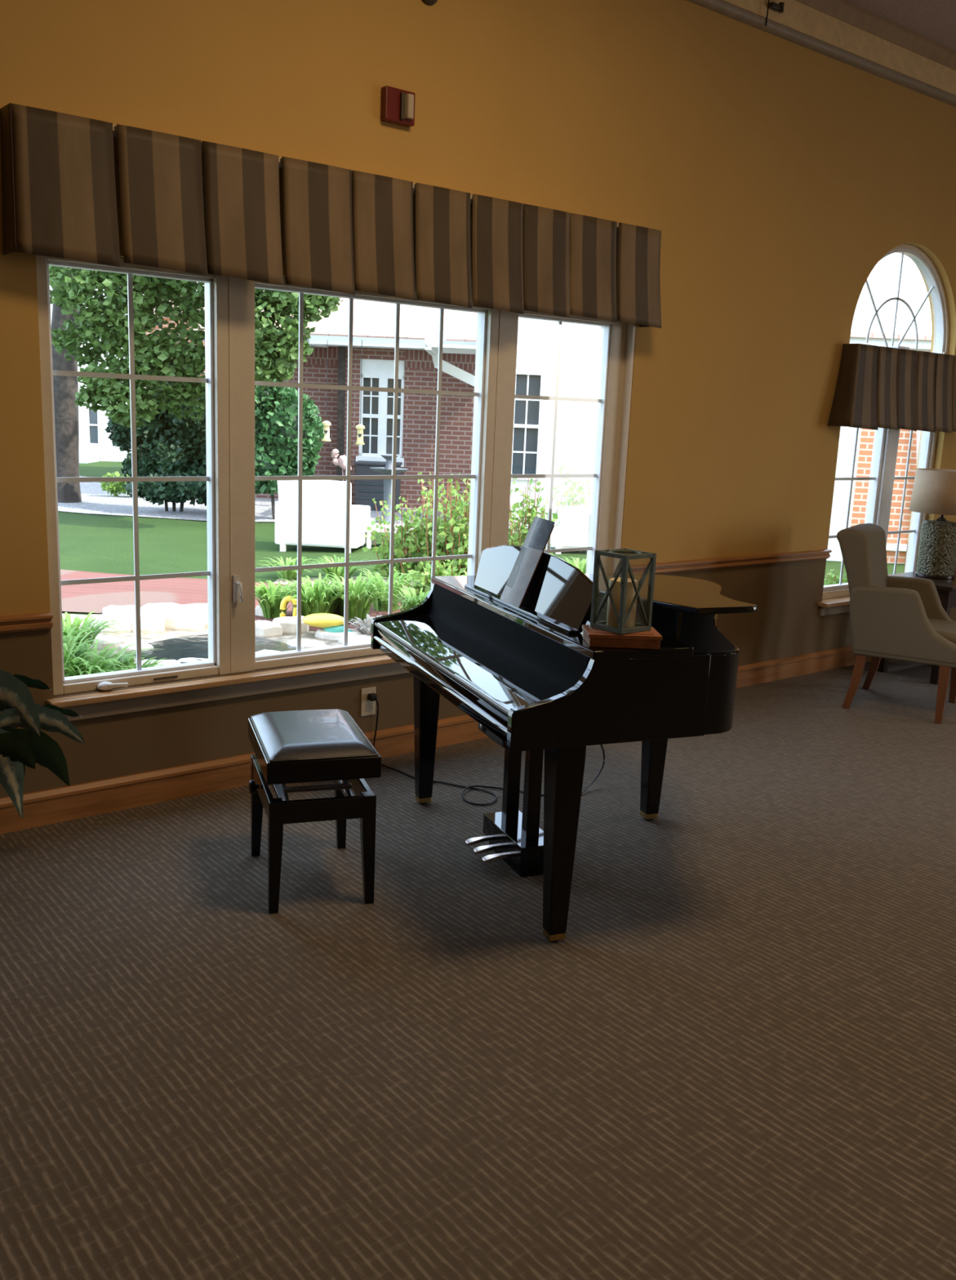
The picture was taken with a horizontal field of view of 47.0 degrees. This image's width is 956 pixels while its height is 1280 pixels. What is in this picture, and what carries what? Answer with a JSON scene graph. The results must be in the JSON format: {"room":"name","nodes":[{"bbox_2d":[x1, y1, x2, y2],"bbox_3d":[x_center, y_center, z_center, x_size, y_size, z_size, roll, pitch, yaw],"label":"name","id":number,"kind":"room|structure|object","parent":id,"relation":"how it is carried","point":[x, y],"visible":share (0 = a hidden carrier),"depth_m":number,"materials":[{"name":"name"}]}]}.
{"room":"communal lounge","nodes":[
{"label":"communal lounge","id":0,"kind":"room"},
{"bbox_2d":[0,658,955,1279],"bbox_3d":[3.384,1.382,2.261,14.200,0.120,9.500,-7,15,-38],"label":"floor","id":1,"kind":"structure","parent":0,"point":[734,1058],"depth_m":2.94,"materials":[{"name":"carpet"}]},
{"bbox_2d":[0,669,85,817],"bbox_3d":[-1.776,0.427,3.678,0.532,0.742,0.774,9,14,30],"label":"potted plant","id":2,"kind":"object","parent":1,"relation":"on","point":[20,748],"visible":1,"depth_m":3.68,"materials":[{"name":"green plant"}]},
{"bbox_2d":[248,709,381,913],"bbox_3d":[-0.585,0.556,3.764,0.390,0.552,0.521,-2,13,-18],"label":"piano bench","id":3,"kind":"object","parent":1,"relation":"on","point":[313,745],"visible":1,"depth_m":3.55,"materials":[{"name":"black paint"}]},
{"bbox_2d":[251,709,377,759],"bbox_3d":[-0.562,0.308,3.715,0.341,0.046,0.505,-2,13,-18],"label":"cushion","id":4,"kind":"object","parent":3,"relation":"on","point":[313,734],"depth_m":3.61,"materials":[{"name":"black leather"}]},
{"bbox_2d":[367,693,604,805],"bbox_3d":[-0.009,0.318,4.728,1.096,0.663,0.432,5,12,12],"label":"power cord","id":5,"kind":"object","parent":1,"relation":"on","point":[371,696],"visible":0.7,"depth_m":4.83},
{"bbox_2d":[370,544,756,942],"bbox_3d":[0.416,0.235,4.037,1.273,1.147,1.418,-2,13,-22],"label":"grand piano","id":6,"kind":"object","parent":1,"relation":"on","point":[529,677],"visible":0.98,"depth_m":3.49,"materials":[{"name":"black paint"}]},
{"bbox_2d":[499,516,555,608],"bbox_3d":[0.169,-0.273,3.816,0.124,0.302,0.177,-2,13,-22],"label":"brochure","id":7,"kind":"object","parent":6,"relation":"on","point":[540,531],"visible":1,"depth_m":3.79,"materials":[{"name":"grey paper"}]},
{"bbox_2d":[582,624,662,648],"bbox_3d":[0.429,-0.010,3.292,0.218,0.042,0.144,2,12,-3],"label":"wooden box","id":8,"kind":"object","parent":6,"relation":"on","point":[593,637],"visible":0.9,"depth_m":3.23,"materials":[{"name":"red wood"}]},
{"bbox_2d":[590,548,656,634],"bbox_3d":[0.426,-0.146,3.270,0.151,0.232,0.135,-7,15,-38],"label":"lantern","id":9,"kind":"object","parent":8,"relation":"on","point":[627,553],"visible":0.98,"depth_m":3.25,"materials":[{"name":"green paint"}]},
{"bbox_2d":[606,577,638,628],"bbox_3d":[0.431,-0.115,3.286,0.086,0.150,0.086,-7,15,-38],"label":"pillar candle","id":10,"kind":"object","parent":9,"relation":"in","point":[611,621],"visible":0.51,"depth_m":3.26,"materials":[{"name":"beige wax"}]},
{"bbox_2d":[836,523,955,724],"bbox_3d":[2.489,-0.125,6.433,0.752,1.032,0.630,9,14,29],"label":"armchair","id":11,"kind":"object","parent":1,"relation":"on","point":[898,618],"visible":1,"depth_m":6.23,"materials":[{"name":"beige fabric"}]},
{"bbox_2d":[927,617,955,644],"bbox_3d":[2.602,-0.037,6.383,0.485,0.120,0.450,9,14,29],"label":"seat cushion","id":12,"kind":"object","parent":11,"relation":"on","point":[946,628],"depth_m":6.26,"materials":[{"name":"grey fabric"}]},
{"bbox_2d":[876,569,955,684],"bbox_3d":[3.118,-0.104,7.394,0.840,0.645,0.520,-7,15,-38],"label":"side table","id":13,"kind":"object","parent":1,"relation":"on","point":[945,588],"visible":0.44,"depth_m":7.05,"materials":[{"name":"brown wood"}]},
{"bbox_2d":[909,468,955,578],"bbox_3d":[3.058,-0.767,7.260,0.413,0.700,0.413,-7,15,-38],"label":"table lamp","id":14,"kind":"object","parent":13,"relation":"on","point":[934,490],"visible":1,"depth_m":7.17,"materials":[{"name":"ceramic"}]},
{"bbox_2d":[0,0,955,797],"bbox_3d":[0.434,-1.439,5.520,14.200,4.050,0.180,-7,15,-38],"label":"wall","id":15,"kind":"structure","parent":0,"point":[775,174],"depth_m":5.35,"materials":[{"name":"paint"}]},
{"bbox_2d":[0,612,53,633],"bbox_3d":[-3.323,0.150,2.664,4.496,0.061,0.034,-7,15,-38],"label":"trim","id":16,"kind":"structure","parent":15,"relation":"attached to","point":[33,621],"depth_m":3.99,"materials":[{"name":"brown wood"}]},
{"bbox_2d":[45,655,396,707],"bbox_3d":[-0.414,0.085,5.063,3.077,0.025,0.098,-7,15,-38],"label":"trim","id":17,"kind":"structure","parent":15,"relation":"attached to","point":[94,698],"depth_m":4.49,"materials":[{"name":"brown wood"}]},
{"bbox_2d":[61,662,409,720],"bbox_3d":[-0.414,0.131,5.072,3.045,0.067,0.022,-7,15,-38],"label":"trim","id":18,"kind":"structure","parent":15,"relation":"attached to","point":[193,696],"depth_m":4.56,"materials":[{"name":"paint"}]},
{"bbox_2d":[0,102,661,328],"bbox_3d":[-0.330,-1.667,4.608,3.152,0.480,0.159,-7,15,-38],"label":"window valance","id":19,"kind":"object","parent":15,"relation":"attached to","point":[59,167],"visible":1,"depth_m":4.26,"materials":[{"name":"brown fabric"}]},
{"bbox_2d":[35,254,635,695],"bbox_3d":[-0.418,-0.729,4.936,3.015,1.617,0.163,-7,15,-38],"label":"window","id":20,"kind":"structure","parent":15,"relation":"in","point":[230,478],"depth_m":4.60,"materials":[{"name":"beige paint"}]},
{"bbox_2d":[53,273,209,670],"bbox_3d":[-1.328,-0.623,4.255,0.612,1.517,0.008,-7,15,-38],"label":"grille","id":21,"kind":"object","parent":20,"relation":"attached to","point":[136,577],"depth_m":4.29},
{"bbox_2d":[254,293,478,650],"bbox_3d":[-0.478,-0.730,4.931,1.187,1.517,0.008,-7,15,-38],"label":"grille","id":22,"kind":"object","parent":20,"relation":"attached to","point":[474,476],"depth_m":4.93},
{"bbox_2d":[511,321,600,553],"bbox_3d":[0.379,-0.839,5.614,0.626,1.517,0.008,-7,15,-38],"label":"grille","id":23,"kind":"object","parent":20,"relation":"attached to","point":[596,475],"depth_m":5.69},
{"bbox_2d":[360,686,376,716],"bbox_3d":[-0.502,0.283,5.043,0.080,0.132,0.010,-7,15,-38],"label":"wall outlet","id":24,"kind":"object","parent":15,"relation":"attached to","point":[367,707],"visible":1,"depth_m":5.04,"materials":[{"name":"beige plastic"}]},
{"bbox_2d":[380,85,415,127],"bbox_3d":[-0.325,-2.207,4.547,0.148,0.130,0.066,-7,15,-38],"label":"fire alarm strobe","id":25,"kind":"object","parent":15,"relation":"attached to","point":[397,105],"visible":1,"depth_m":4.53,"materials":[{"name":"red plastic"}]},
{"bbox_2d":[422,0,437,4],"bbox_3d":[-0.197,-2.687,4.550,0.100,0.100,0.036,-7,15,-38],"label":"wall sensor","id":26,"kind":"object","parent":15,"relation":"attached to","point":[426,2],"visible":1,"depth_m":4.56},
{"bbox_2d":[0,645,871,834],"bbox_3d":[0.423,0.377,5.822,14.200,0.134,0.024,-7,15,-38],"label":"baseboard","id":27,"kind":"structure","parent":15,"relation":"attached to","point":[61,804],"depth_m":4.55,"materials":[{"name":"brown wood"}]},
{"bbox_2d":[620,549,831,573],"bbox_3d":[1.525,-0.462,6.521,1.921,0.061,0.034,-7,15,-38],"label":"trim","id":28,"kind":"structure","parent":15,"relation":"attached to","point":[770,558],"depth_m":6.50,"materials":[{"name":"brown wood"}]},
{"bbox_2d":[767,1,784,13],"bbox_3d":[1.582,-3.362,5.833,0.094,0.044,0.044,-7,15,-38],"label":"bracket","id":29,"kind":"object","parent":15,"relation":"attached to","point":[779,7],"visible":1,"depth_m":5.83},
{"bbox_2d":[686,0,955,106],"bbox_3d":[0.574,-3.149,5.074,14.200,0.060,0.035,-7,15,-38],"label":"trim","id":30,"kind":"structure","parent":15,"relation":"attached to","point":[721,6],"depth_m":6.13,"materials":[{"name":"paint"}]},
{"bbox_2d":[818,604,848,616],"bbox_3d":[2.753,-0.254,7.595,1.320,0.065,0.022,-7,15,-38],"label":"trim","id":31,"kind":"structure","parent":15,"relation":"attached to","point":[840,609],"depth_m":7.26,"materials":[{"name":"paint"}]},
{"bbox_2d":[817,595,849,607],"bbox_3d":[2.754,-0.299,7.587,1.360,0.027,0.120,-7,15,-38],"label":"trim","id":32,"kind":"structure","parent":15,"relation":"attached to","point":[843,601],"depth_m":7.22,"materials":[{"name":"brown wood"}]},
{"bbox_2d":[723,0,955,95],"bbox_3d":[0.570,-3.247,5.062,14.200,0.145,0.012,-7,15,-38],"label":"ceiling beam","id":33,"kind":"structure","parent":15,"relation":"attached to","point":[797,15],"depth_m":6.33,"materials":[{"name":"paint"}]},
{"bbox_2d":[795,0,955,70],"bbox_3d":[0.587,-3.356,5.024,14.200,0.085,0.050,-7,15,-38],"label":"trim","id":34,"kind":"structure","parent":15,"relation":"attached to","point":[849,13],"depth_m":6.44,"materials":[{"name":"paint"}]},
{"bbox_2d":[822,244,949,599],"bbox_3d":[2.735,-1.456,7.428,1.280,2.303,0.105,-7,15,-38],"label":"window","id":35,"kind":"structure","parent":15,"relation":"in","point":[882,477],"depth_m":7.50,"materials":[{"name":"beige paint"}]},
{"bbox_2d":[828,427,875,584],"bbox_3d":[2.487,-1.065,7.313,0.535,1.405,0.008,-7,15,-38],"label":"grille","id":36,"kind":"object","parent":35,"relation":"attached to","point":[871,510],"depth_m":7.43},
{"bbox_2d":[865,253,933,349],"bbox_3d":[2.768,-2.209,7.267,0.845,0.664,0.008,-7,15,-38],"label":"grille","id":37,"kind":"object","parent":35,"relation":"attached to","point":[924,266],"depth_m":7.30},
{"bbox_2d":[887,430,915,573],"bbox_3d":[3.006,-1.130,7.727,0.400,1.405,0.008,-7,15,-38],"label":"grille","id":38,"kind":"object","parent":35,"relation":"attached to","point":[911,562],"depth_m":7.82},
{"bbox_2d":[827,343,955,433],"bbox_3d":[2.857,-1.636,7.242,1.568,0.518,0.170,-7,15,-38],"label":"window valance","id":39,"kind":"object","parent":15,"relation":"attached to","point":[877,387],"visible":1,"depth_m":7.03,"materials":[{"name":"fabric"}]},
{"bbox_2d":[844,0,955,51],"bbox_3d":[3.549,-2.577,1.425,14.600,0.120,9.900,-7,15,-38],"label":"ceiling","id":40,"kind":"structure","parent":0,"point":[935,20],"depth_m":6.32,"materials":[{"name":"paint"}]},
{"label":"outside","id":41,"kind":"structure","parent":0,"visible":0},
{"bbox_2d":[57,461,904,631],"bbox_3d":[-9.509,-4.160,25.816,62.000,0.040,44.000,-7,15,-38],"label":"lawn","id":42,"kind":"structure","parent":41,"point":[88,542],"depth_m":12.41,"materials":[{"name":"green plant"}]},
{"bbox_2d":[98,471,124,496],"bbox_3d":[-5.898,-2.518,17.830,0.421,0.423,0.428,10,14,33],"label":"bush","id":43,"kind":"object","parent":42,"relation":"on","point":[113,489],"visible":0.62,"depth_m":17.76,"materials":[{"name":"green plant"}]},
{"bbox_2d":[49,281,197,462],"bbox_3d":[-10.666,-6.708,27.858,6.862,6.044,4.900,2,12,0],"label":"building","id":44,"kind":"structure","parent":42,"relation":"on","point":[95,446],"depth_m":26.58,"materials":[{"name":"white"}]},
{"bbox_2d":[138,295,205,388],"bbox_3d":[-5.866,-4.797,22.547,1.497,4.493,3.400,2,12,0],"label":"brick building","id":45,"kind":"structure","parent":42,"relation":"on","point":[166,326],"depth_m":20.77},
{"bbox_2d":[48,265,344,502],"bbox_3d":[-5.400,-6.070,15.750,7.385,8.497,8.705,-1,12,-17],"label":"shade tree","id":46,"kind":"object","parent":42,"relation":"on","point":[73,324],"visible":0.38,"depth_m":13.76,"materials":[{"name":"green plant"}]},
{"bbox_2d":[321,340,331,441],"bbox_3d":[-2.289,-3.771,16.651,0.144,1.494,0.144,2,12,0],"label":"bird feeder","id":47,"kind":"object","parent":46,"relation":"hanging from","point":[326,424],"visible":0.93,"depth_m":16.72,"materials":[{"name":"grey metal"}]},
{"bbox_2d":[355,340,364,444],"bbox_3d":[-1.772,-3.744,16.652,0.144,1.546,0.144,2,12,0],"label":"bird feeder","id":48,"kind":"object","parent":46,"relation":"hanging from","point":[360,427],"visible":1,"depth_m":16.73,"materials":[{"name":"grey metal"}]},
{"bbox_2d":[62,613,342,662],"bbox_3d":[-1.256,0.120,7.139,7.500,0.040,2.700,2,12,0],"label":"soil bed","id":49,"kind":"object","parent":42,"relation":"on","point":[146,637],"visible":0.06,"depth_m":7.70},
{"bbox_2d":[62,626,111,676],"bbox_3d":[-2.346,0.163,5.999,0.644,0.400,0.708,2,12,0],"label":"clump","id":50,"kind":"object","parent":49,"relation":"on","point":[68,645],"visible":0.21,"depth_m":6.08,"materials":[{"name":"green plant"}]},
{"bbox_2d":[62,611,134,652],"bbox_3d":[-2.538,0.018,6.894,0.763,0.302,0.778,10,14,31],"label":"clump","id":51,"kind":"object","parent":49,"relation":"on","point":[77,622],"visible":0.32,"depth_m":6.96,"materials":[{"name":"green plant"}]},
{"bbox_2d":[82,613,132,632],"bbox_3d":[-2.591,-0.114,7.739,0.381,0.132,0.258,5,12,11],"label":"rock","id":52,"kind":"object","parent":49,"relation":"on","point":[116,617],"visible":0.58,"depth_m":7.66,"materials":[{"name":"stone"}]},
{"bbox_2d":[90,634,124,649],"bbox_3d":[-2.460,0.021,7.246,0.239,0.094,0.182,5,12,13],"label":"rock","id":53,"kind":"object","parent":49,"relation":"on","point":[117,641],"visible":0.45,"depth_m":7.19,"materials":[{"name":"stone"}]},
{"bbox_2d":[63,639,163,676],"bbox_3d":[-2.151,0.213,6.038,0.820,0.292,0.851,2,12,0],"label":"clump","id":54,"kind":"object","parent":49,"relation":"on","point":[90,670],"visible":0.32,"depth_m":6.03,"materials":[{"name":"green plant"}]},
{"bbox_2d":[75,654,172,673],"bbox_3d":[-1.933,0.239,6.049,0.557,0.244,0.628,2,12,0],"label":"clump","id":55,"kind":"object","parent":49,"relation":"on","point":[128,662],"visible":0.16,"depth_m":6.13,"materials":[{"name":"green plant"}]},
{"bbox_2d":[119,642,153,653],"bbox_3d":[-2.226,0.061,7.156,0.204,0.078,0.174,-5,14,-31],"label":"rock","id":56,"kind":"object","parent":49,"relation":"on","point":[144,646],"visible":0.52,"depth_m":7.11,"materials":[{"name":"stone"}]},
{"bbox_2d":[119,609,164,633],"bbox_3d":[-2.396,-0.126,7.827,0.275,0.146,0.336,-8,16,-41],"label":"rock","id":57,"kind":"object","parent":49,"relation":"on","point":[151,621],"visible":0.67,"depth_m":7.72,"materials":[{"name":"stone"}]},
{"bbox_2d":[134,658,181,666],"bbox_3d":[-1.982,0.155,6.777,0.313,0.063,0.197,1,12,-8],"label":"rock","id":58,"kind":"object","parent":49,"relation":"on","point":[166,662],"visible":0.13,"depth_m":6.78,"materials":[{"name":"stone"}]},
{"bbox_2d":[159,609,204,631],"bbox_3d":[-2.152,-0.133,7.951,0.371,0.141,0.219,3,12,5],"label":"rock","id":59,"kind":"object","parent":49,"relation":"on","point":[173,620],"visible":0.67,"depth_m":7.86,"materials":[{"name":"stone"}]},
{"bbox_2d":[177,657,208,662],"bbox_3d":[-1.768,0.146,6.879,0.262,0.053,0.175,2,12,-4],"label":"rock","id":60,"kind":"object","parent":49,"relation":"on","point":[190,659],"visible":0.21,"depth_m":6.87,"materials":[{"name":"stone"}]},
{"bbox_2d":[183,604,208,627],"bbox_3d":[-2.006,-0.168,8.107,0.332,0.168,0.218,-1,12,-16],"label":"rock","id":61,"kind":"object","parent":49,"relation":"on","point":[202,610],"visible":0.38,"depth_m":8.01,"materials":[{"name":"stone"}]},
{"bbox_2d":[135,634,296,663],"bbox_3d":[-1.708,0.066,7.199,1.012,0.001,1.015,-7,15,-38],"label":"pond water","id":62,"kind":"structure","parent":49,"relation":"on","point":[196,646],"depth_m":7.27,"materials":[{"name":"grey liquid"}]},
{"bbox_2d":[255,649,279,654],"bbox_3d":[-1.337,0.105,7.123,0.224,0.070,0.198,8,13,25],"label":"rock","id":63,"kind":"object","parent":49,"relation":"on","point":[263,651],"visible":0.14,"depth_m":7.13,"materials":[{"name":"stone"}]},
{"bbox_2d":[254,620,282,637],"bbox_3d":[-1.522,-0.071,7.834,0.242,0.132,0.179,6,12,15],"label":"rock","id":64,"kind":"object","parent":49,"relation":"on","point":[263,628],"visible":0.55,"depth_m":7.76,"materials":[{"name":"stone"}]},
{"bbox_2d":[272,615,308,634],"bbox_3d":[-1.364,-0.102,7.991,0.273,0.141,0.198,-1,12,-16],"label":"rock","id":65,"kind":"object","parent":49,"relation":"on","point":[288,624],"visible":0.48,"depth_m":7.91,"materials":[{"name":"stone"}]},
{"bbox_2d":[286,638,325,648],"bbox_3d":[-1.168,0.042,7.456,0.264,0.080,0.194,6,12,16],"label":"rock","id":66,"kind":"object","parent":49,"relation":"on","point":[305,643],"visible":0.56,"depth_m":7.42,"materials":[{"name":"stone"}]},
{"bbox_2d":[302,613,352,632],"bbox_3d":[-1.073,-0.099,7.877,0.373,0.180,0.197,2,12,0],"label":"ornament","id":67,"kind":"object","parent":49,"relation":"on","point":[331,623],"visible":0.73,"depth_m":7.80,"materials":[{"name":"plastic"}]},
{"bbox_2d":[315,627,363,640],"bbox_3d":[-0.989,-0.035,7.870,0.350,0.084,0.249,3,12,4],"label":"rock","id":68,"kind":"object","parent":49,"relation":"on","point":[321,633],"visible":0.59,"depth_m":7.79,"materials":[{"name":"stone"}]},
{"bbox_2d":[337,634,371,644],"bbox_3d":[-0.840,0.009,7.703,0.270,0.080,0.226,5,12,11],"label":"rock","id":69,"kind":"object","parent":49,"relation":"on","point":[356,638],"visible":0.37,"depth_m":7.65,"materials":[{"name":"stone"}]},
{"bbox_2d":[347,613,381,635],"bbox_3d":[-0.753,-0.056,7.850,0.435,0.214,0.430,9,14,29],"label":"clump","id":70,"kind":"object","parent":49,"relation":"on","point":[366,628],"visible":0.29,"depth_m":7.86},
{"bbox_2d":[60,569,405,633],"bbox_3d":[-3.180,-0.384,9.126,6.756,0.040,2.130,3,12,4],"label":"patio","id":71,"kind":"structure","parent":42,"relation":"on","point":[83,597],"depth_m":9.18,"materials":[{"name":"concrete"}]},
{"bbox_2d":[102,604,145,614],"bbox_3d":[-2.639,-0.207,8.236,0.344,0.097,0.233,5,12,12],"label":"rock","id":72,"kind":"object","parent":71,"relation":"on","point":[112,609],"visible":0.54,"depth_m":8.18,"materials":[{"name":"stone"}]},
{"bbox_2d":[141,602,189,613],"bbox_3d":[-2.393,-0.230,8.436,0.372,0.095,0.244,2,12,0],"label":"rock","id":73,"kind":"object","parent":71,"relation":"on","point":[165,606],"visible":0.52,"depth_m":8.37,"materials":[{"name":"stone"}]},
{"bbox_2d":[254,605,263,616],"bbox_3d":[-1.637,-0.220,8.605,0.217,0.115,0.182,2,12,-4],"label":"rock","id":74,"kind":"object","parent":71,"relation":"on","point":[258,611],"visible":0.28,"depth_m":8.55,"materials":[{"name":"stone"}]},
{"bbox_2d":[280,595,297,617],"bbox_3d":[-1.411,-0.206,8.228,0.143,0.254,0.098,2,12,0],"label":"ornament","id":75,"kind":"object","parent":71,"relation":"on","point":[283,603],"visible":0.44,"depth_m":8.20,"materials":[{"name":"plastic"}]},
{"bbox_2d":[254,556,318,580],"bbox_3d":[-1.803,-0.642,10.339,0.684,0.251,0.708,-9,16,-43],"label":"clump","id":76,"kind":"object","parent":42,"relation":"on","point":[290,575],"visible":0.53,"depth_m":10.30,"materials":[{"name":"green plant"}]},
{"bbox_2d":[57,475,528,533],"bbox_3d":[-4.444,-2.406,18.451,13.996,0.040,6.935,4,12,8],"label":"sidewalk","id":77,"kind":"structure","parent":42,"relation":"on","point":[95,500],"depth_m":16.38,"materials":[{"name":"concrete"}]},
{"bbox_2d":[104,382,206,511],"bbox_3d":[-4.299,-2.764,15.620,2.201,2.018,1.345,2,12,0],"label":"shrub","id":78,"kind":"object","parent":77,"relation":"on","point":[168,446],"visible":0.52,"depth_m":15.45,"materials":[{"name":"green plant"}]},
{"bbox_2d":[254,377,324,519],"bbox_3d":[-2.905,-2.616,15.129,1.583,2.018,1.065,2,12,0],"label":"round shrub","id":79,"kind":"object","parent":77,"relation":"on","point":[276,408],"visible":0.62,"depth_m":14.79,"materials":[{"name":"green plant"}]},
{"bbox_2d":[331,448,351,481],"bbox_3d":[-1.916,-2.305,15.489,0.266,0.757,0.192,8,13,24],"label":"statue","id":80,"kind":"object","parent":77,"relation":"on","point":[341,461],"visible":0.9,"depth_m":15.39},
{"bbox_2d":[354,460,402,511],"bbox_3d":[-1.576,-2.400,17.342,0.705,0.800,0.540,2,12,0],"label":"base cabinet","id":81,"kind":"object","parent":77,"relation":"on","point":[366,490],"visible":0.66,"depth_m":17.10,"materials":[{"name":"grey metal"}]},
{"bbox_2d":[369,454,408,524],"bbox_3d":[-1.237,-2.058,15.214,0.540,0.988,0.540,2,12,0],"label":"birdbath","id":82,"kind":"object","parent":77,"relation":"on","point":[387,470],"visible":0.61,"depth_m":15.14,"materials":[{"name":"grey stone"}]},
{"bbox_2d":[369,466,408,473],"bbox_3d":[-1.225,-2.330,15.156,0.540,0.070,0.540,2,12,0],"label":"basin","id":83,"kind":"object","parent":82,"relation":"in","point":[381,469],"depth_m":15.03,"materials":[{"name":"grey stone"}]},
{"bbox_2d":[380,454,399,469],"bbox_3d":[-1.221,-2.438,15.134,0.260,0.212,0.260,2,12,0],"label":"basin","id":84,"kind":"object","parent":82,"relation":"in","point":[388,457],"depth_m":15.09,"materials":[{"name":"grey stone"}]},
{"bbox_2d":[275,480,370,553],"bbox_3d":[-1.768,-1.431,12.496,0.947,0.855,0.800,4,12,6],"label":"bench","id":85,"kind":"object","parent":42,"relation":"on","point":[323,501],"visible":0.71,"depth_m":12.16,"materials":[{"name":"white paint"}]},
{"bbox_2d":[302,554,379,580],"bbox_3d":[-1.311,-0.650,10.494,0.761,0.254,0.738,-1,12,-15],"label":"clump","id":86,"kind":"object","parent":42,"relation":"on","point":[339,571],"visible":0.47,"depth_m":10.47,"materials":[{"name":"green plant"}]},
{"bbox_2d":[273,576,417,589],"bbox_3d":[0.214,-0.337,9.584,4.200,0.039,2.499,2,12,0],"label":"soil bed","id":87,"kind":"object","parent":42,"relation":"on","point":[282,581],"visible":0.03,"depth_m":10.34,"materials":[{"name":"soil"}]},
{"bbox_2d":[254,580,302,618],"bbox_3d":[-1.585,-0.286,8.550,0.660,0.331,0.689,2,12,0],"label":"clump","id":88,"kind":"object","parent":87,"relation":"on","point":[270,606],"visible":0.59,"depth_m":8.46,"materials":[{"name":"green plant"}]},
{"bbox_2d":[265,573,357,616],"bbox_3d":[-1.249,-0.271,8.365,0.751,0.396,0.797,2,12,0],"label":"clump","id":89,"kind":"object","parent":87,"relation":"on","point":[314,599],"visible":0.68,"depth_m":8.26,"materials":[{"name":"green plant"}]},
{"bbox_2d":[304,572,397,622],"bbox_3d":[-0.960,-0.286,8.464,0.717,0.401,0.702,-7,15,-38],"label":"clump","id":90,"kind":"object","parent":87,"relation":"on","point":[358,606],"visible":0.64,"depth_m":8.41,"materials":[{"name":"green plant"}]},
{"bbox_2d":[352,568,428,611],"bbox_3d":[-0.746,-0.376,9.007,0.730,0.367,0.704,10,14,32],"label":"clump","id":91,"kind":"object","parent":87,"relation":"on","point":[400,582],"visible":0.68,"depth_m":8.92,"materials":[{"name":"green plant"}]},
{"bbox_2d":[378,586,429,611],"bbox_3d":[-0.473,-0.235,8.544,0.602,0.298,0.664,2,12,0],"label":"clump","id":92,"kind":"object","parent":87,"relation":"on","point":[411,601],"visible":0.51,"depth_m":8.54,"materials":[{"name":"green plant"}]},
{"bbox_2d":[361,494,448,579],"bbox_3d":[-0.706,-0.989,10.654,0.822,0.908,0.745,2,12,0],"label":"flowering plant","id":93,"kind":"object","parent":87,"relation":"on","point":[402,531],"visible":0.7,"depth_m":10.56,"materials":[{"name":"green plant"}]},
{"bbox_2d":[393,555,466,596],"bbox_3d":[-0.426,-0.520,9.521,0.686,0.468,0.576,2,12,0],"label":"flowering plant","id":94,"kind":"object","parent":87,"relation":"on","point":[440,570],"visible":0.4,"depth_m":9.46,"materials":[{"name":"green plant"}]},
{"bbox_2d":[404,471,470,577],"bbox_3d":[-0.351,-1.048,10.513,0.738,1.134,0.748,-2,13,-18],"label":"flowering plant","id":95,"kind":"object","parent":87,"relation":"on","point":[428,526],"visible":0.39,"depth_m":10.40,"materials":[{"name":"green plant"}]},
{"bbox_2d":[431,478,471,575],"bbox_3d":[-0.138,-1.011,10.353,0.626,1.128,0.650,2,12,0],"label":"flowering plant","id":96,"kind":"object","parent":87,"relation":"on","point":[461,531],"visible":0.49,"depth_m":10.21,"materials":[{"name":"green plant"}]},
{"bbox_2d":[507,473,567,555],"bbox_3d":[0.447,-1.039,10.488,0.748,1.144,0.603,6,12,16],"label":"flowering plant","id":97,"kind":"object","parent":87,"relation":"on","point":[517,539],"visible":0.23,"depth_m":10.45,"materials":[{"name":"green plant"}]},
{"bbox_2d":[193,290,521,511],"bbox_3d":[-1.842,-5.003,19.607,5.383,6.037,6.027,2,12,0],"label":"brick house","id":98,"kind":"structure","parent":42,"relation":"on","point":[374,322],"depth_m":17.65,"materials":[{"name":"brick"}]},
{"bbox_2d":[364,522,414,548],"bbox_3d":[-1.010,-1.175,12.833,0.580,0.317,0.500,2,12,0],"label":"garden table","id":99,"kind":"object","parent":42,"relation":"on","point":[369,542],"visible":0.3,"depth_m":12.61,"materials":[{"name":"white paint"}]},
{"bbox_2d":[424,310,600,525],"bbox_3d":[1.492,-3.845,15.907,4.460,5.574,1.860,2,12,0],"label":"house","id":100,"kind":"structure","parent":42,"relation":"on","point":[537,340],"depth_m":15.54,"materials":[{"name":"white"}]},
{"bbox_2d":[549,505,589,554],"bbox_3d":[1.174,-1.326,13.213,0.665,0.594,0.515,1,12,-8],"label":"wicker chair","id":101,"kind":"object","parent":42,"relation":"on","point":[572,530],"visible":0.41,"depth_m":12.98,"materials":[{"name":"wicker"}]},
{"bbox_2d":[547,462,591,551],"bbox_3d":[1.121,-1.585,13.351,0.584,1.135,0.619,2,12,0],"label":"flowering plant","id":102,"kind":"object","parent":42,"relation":"on","point":[571,502],"visible":0.32,"depth_m":13.25,"materials":[{"name":"green plant"}]},
{"bbox_2d":[560,555,586,573],"bbox_3d":[1.000,-0.647,10.750,0.833,0.302,0.871,2,12,0],"label":"clump","id":103,"kind":"object","parent":42,"relation":"on","point":[581,566],"visible":0.12,"depth_m":10.82,"materials":[{"name":"green plant"}]},
{"bbox_2d":[823,568,848,585],"bbox_3d":[3.422,-0.505,10.350,0.508,0.467,0.552,11,14,34],"label":"flowering plant","id":104,"kind":"object","parent":42,"relation":"on","point":[833,579],"visible":0.14,"depth_m":10.27,"materials":[{"name":"green plant"}]},
{"bbox_2d":[826,330,931,564],"bbox_3d":[5.772,-2.564,14.892,4.606,3.436,4.504,2,12,0],"label":"brick building","id":105,"kind":"structure","parent":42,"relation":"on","point":[847,434],"depth_m":13.22,"materials":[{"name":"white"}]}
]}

